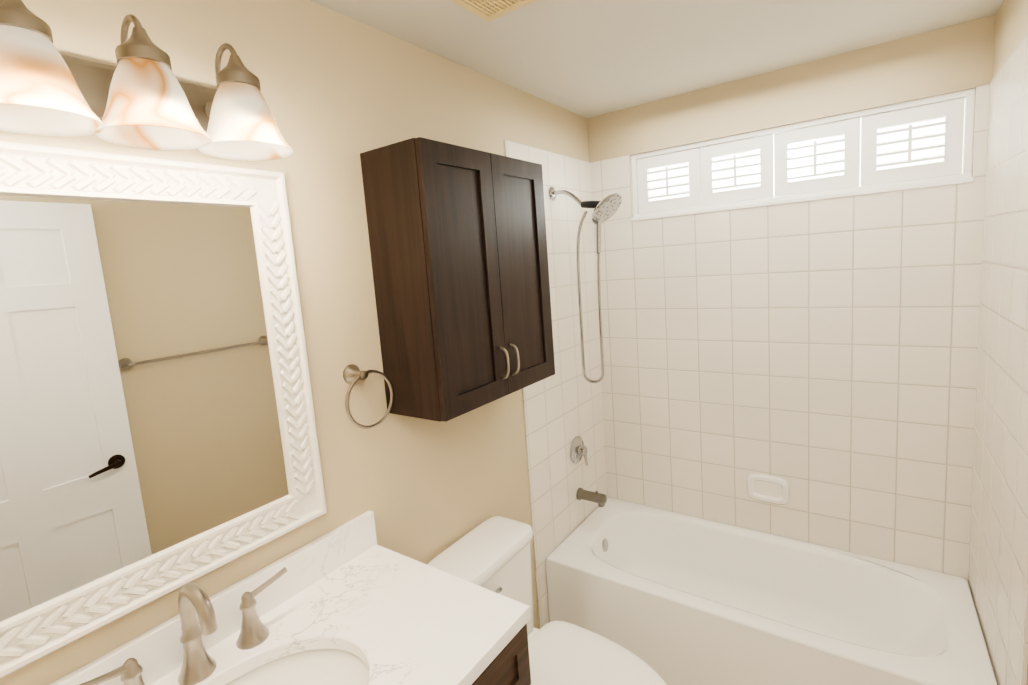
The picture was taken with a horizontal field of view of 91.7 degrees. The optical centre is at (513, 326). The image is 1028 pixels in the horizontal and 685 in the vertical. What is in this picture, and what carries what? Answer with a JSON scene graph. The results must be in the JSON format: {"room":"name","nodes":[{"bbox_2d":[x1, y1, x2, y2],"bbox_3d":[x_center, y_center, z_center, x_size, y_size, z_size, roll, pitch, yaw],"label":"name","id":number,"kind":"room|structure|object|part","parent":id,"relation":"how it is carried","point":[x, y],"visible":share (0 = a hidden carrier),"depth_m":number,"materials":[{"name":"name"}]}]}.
{"room":"bathroom","nodes":[
{"label":"bathroom","id":0,"kind":"room"},
{"bbox_2d":[0,0,588,684],"bbox_3d":[-0.400,0.330,1.662,0.180,2.440,3.120,1,9,35],"label":"wall","id":1,"kind":"structure","parent":0,"point":[340,92],"depth_m":1.39,"materials":[{"name":"beige paint"}]},
{"bbox_2d":[0,0,292,160],"bbox_3d":[-0.724,-0.439,0.839,0.222,0.222,0.671,1,9,35],"label":"light","id":2,"kind":"object","parent":1,"relation":"attached to","point":[139,95],"visible":1,"depth_m":0.86,"materials":[{"name":"white glass"}]},
{"bbox_2d":[0,141,326,677],"bbox_3d":[-0.753,0.114,0.974,0.031,0.879,0.750,1,9,35],"label":"vanity mirror","id":3,"kind":"object","parent":1,"relation":"attached to","point":[158,435],"visible":1,"depth_m":0.98,"materials":[{"name":"beige mirror"}]},
{"bbox_2d":[343,364,393,428],"bbox_3d":[-0.422,0.196,1.419,0.060,0.185,0.166,1,9,35],"label":"towel ring","id":4,"kind":"object","parent":1,"relation":"attached to","point":[352,374],"visible":1,"depth_m":1.39,"materials":[{"name":"silver metal"}]},
{"bbox_2d":[360,137,554,421],"bbox_3d":[-0.130,-0.157,1.640,0.272,0.767,0.603,1,9,35],"label":"upper cabinet","id":5,"kind":"object","parent":1,"relation":"attached to","point":[458,247],"visible":1,"depth_m":1.45,"materials":[{"name":"brown wood"}]},
{"bbox_2d":[504,139,607,628],"bbox_3d":[0.258,0.298,2.425,0.008,2.215,0.748,1,9,35],"label":"wall tile","id":6,"kind":"structure","parent":1,"relation":"attached to","point":[562,407],"depth_m":2.39,"materials":[{"name":"beige tile"}]},
{"bbox_2d":[570,436,587,465],"bbox_3d":[0.337,0.623,2.488,0.056,0.144,0.136,1,9,35],"label":"tub valve","id":7,"kind":"object","parent":6,"relation":"attached to","point":[578,450],"visible":1,"depth_m":2.47,"materials":[{"name":"silver metal"}]},
{"bbox_2d":[549,187,621,382],"bbox_3d":[0.345,-0.189,2.256,0.318,0.907,0.164,1,9,35],"label":"shower","id":8,"kind":"object","parent":6,"relation":"attached to","point":[606,208],"visible":1,"depth_m":2.21,"materials":[{"name":"silver metal"}]},
{"bbox_2d":[576,488,606,506],"bbox_3d":[0.391,0.852,2.490,0.148,0.072,0.060,1,9,35],"label":"tub spout","id":9,"kind":"object","parent":6,"relation":"attached to","point":[600,499],"visible":1,"depth_m":2.47,"materials":[{"name":"silver metal"}]},
{"bbox_2d":[310,0,1003,117],"bbox_3d":[0.270,-0.925,0.963,2.050,0.120,3.120,1,9,35],"label":"ceiling","id":10,"kind":"structure","parent":0,"point":[588,58],"depth_m":1.67,"materials":[{"name":"paint"}]},
{"bbox_2d":[451,0,536,21],"bbox_3d":[-0.053,-0.872,1.286,0.220,0.016,0.235,1,9,35],"label":"ceiling vent","id":11,"kind":"object","parent":10,"relation":"in","point":[488,10],"visible":1,"depth_m":1.37,"materials":[{"name":"brown plastic"}]},
{"bbox_2d":[587,15,995,216],"bbox_3d":[1.143,0.131,2.352,1.533,2.440,0.180,1,9,35],"label":"wall","id":12,"kind":"structure","parent":0,"point":[948,59],"depth_m":2.01,"materials":[{"name":"beige paint"}]},
{"bbox_2d":[590,84,989,579],"bbox_3d":[1.097,0.254,2.290,1.532,2.215,0.008,1,9,35],"label":"wall tile","id":13,"kind":"structure","parent":12,"relation":"attached to","point":[820,357],"depth_m":2.15,"materials":[{"name":"beige tile"}]},
{"bbox_2d":[747,474,788,504],"bbox_3d":[1.173,0.753,2.305,0.174,0.126,0.022,1,9,35],"label":"soap dish","id":14,"kind":"object","parent":13,"relation":"attached to","point":[768,489],"visible":1,"depth_m":2.30,"materials":[{"name":"white ceramic"}]},
{"bbox_2d":[631,88,974,220],"bbox_3d":[1.121,-0.684,2.146,1.273,0.322,0.084,1,9,35],"label":"window","id":15,"kind":"structure","parent":12,"relation":"in","point":[965,176],"depth_m":2.00,"materials":[{"name":"white wood"}]},
{"bbox_2d":[637,98,964,213],"bbox_3d":[1.119,-0.690,2.144,1.213,0.262,0.053,1,9,35],"label":"window shutters","id":16,"kind":"object","parent":15,"relation":"attached to","point":[774,149],"visible":0.96,"depth_m":2.05,"materials":[{"name":"white wood"}]},
{"bbox_2d":[993,0,1027,684],"bbox_3d":[1.062,0.353,0.626,0.337,2.440,3.120,1,9,35],"label":"wall","id":17,"kind":"structure","parent":0,"point":[1011,24],"depth_m":1.52,"materials":[{"name":"beige paint"}]},
{"bbox_2d":[968,33,1027,684],"bbox_3d":[1.485,0.317,1.521,0.008,2.223,0.804,1,9,35],"label":"wall tile","id":18,"kind":"structure","parent":17,"relation":"attached to","point":[998,571],"depth_m":1.47,"materials":[{"name":"beige tile"}]},
{"bbox_3d":[0.456,1.609,1.280,2.050,0.120,3.120,1,9,35],"label":"floor","id":19,"kind":"structure","parent":0,"visible":0},
{"bbox_2d":[49,510,530,684],"bbox_3d":[-0.467,1.079,0.942,0.561,1.145,1.051,1,9,35],"label":"bathroom vanity","id":20,"kind":"object","parent":19,"relation":"on","point":[351,602],"visible":1,"depth_m":1.11,"materials":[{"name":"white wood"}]},
{"bbox_2d":[67,566,287,684],"bbox_3d":[-0.630,0.611,1.000,0.148,0.211,0.397,1,9,35],"label":"faucet","id":21,"kind":"object","parent":20,"relation":"on","point":[210,640],"depth_m":1.05,"materials":[{"name":"silver metal"}]},
{"bbox_2d":[71,644,376,684],"bbox_3d":[-0.472,0.832,0.910,0.380,0.164,0.488,1,9,35],"label":"sink","id":22,"kind":"object","parent":20,"relation":"in","point":[312,664],"depth_m":1.10,"materials":[{"name":"white ceramic"}]},
{"bbox_2d":[427,516,666,684],"bbox_3d":[0.143,1.139,1.603,0.762,0.775,0.406,1,9,35],"label":"toilet","id":23,"kind":"object","parent":19,"relation":"on","point":[493,554],"visible":0.69,"depth_m":1.65,"materials":[{"name":"white ceramic"}]},
{"bbox_3d":[-0.098,0.951,1.741,0.204,0.402,0.406,1,9,35],"label":"tank","id":24,"kind":"part","parent":23,"relation":"part of","materials":[{"name":"white ceramic"}]},
{"bbox_3d":[0.230,1.106,1.536,0.543,0.050,0.396,1,9,35],"label":"seat","id":25,"kind":"part","parent":23,"relation":"part of","materials":[{"name":"white plastic"}]},
{"bbox_2d":[546,497,997,684],"bbox_3d":[0.966,1.208,2.127,1.511,0.390,0.672,1,9,35],"label":"bathtub","id":26,"kind":"object","parent":19,"relation":"on","point":[671,598],"visible":1,"depth_m":2.05,"materials":[{"name":"white ceramic"}]},
{"label":"outside","id":27,"kind":"structure","parent":0,"visible":0},
{"bbox_2d":[649,118,944,200],"bbox_3d":[1.388,-0.807,2.520,3.065,2.210,0.001,1,9,35],"label":"window","id":28,"kind":"structure","parent":27,"point":[880,149],"depth_m":2.45,"materials":[{"name":"white glass"}]}
]}

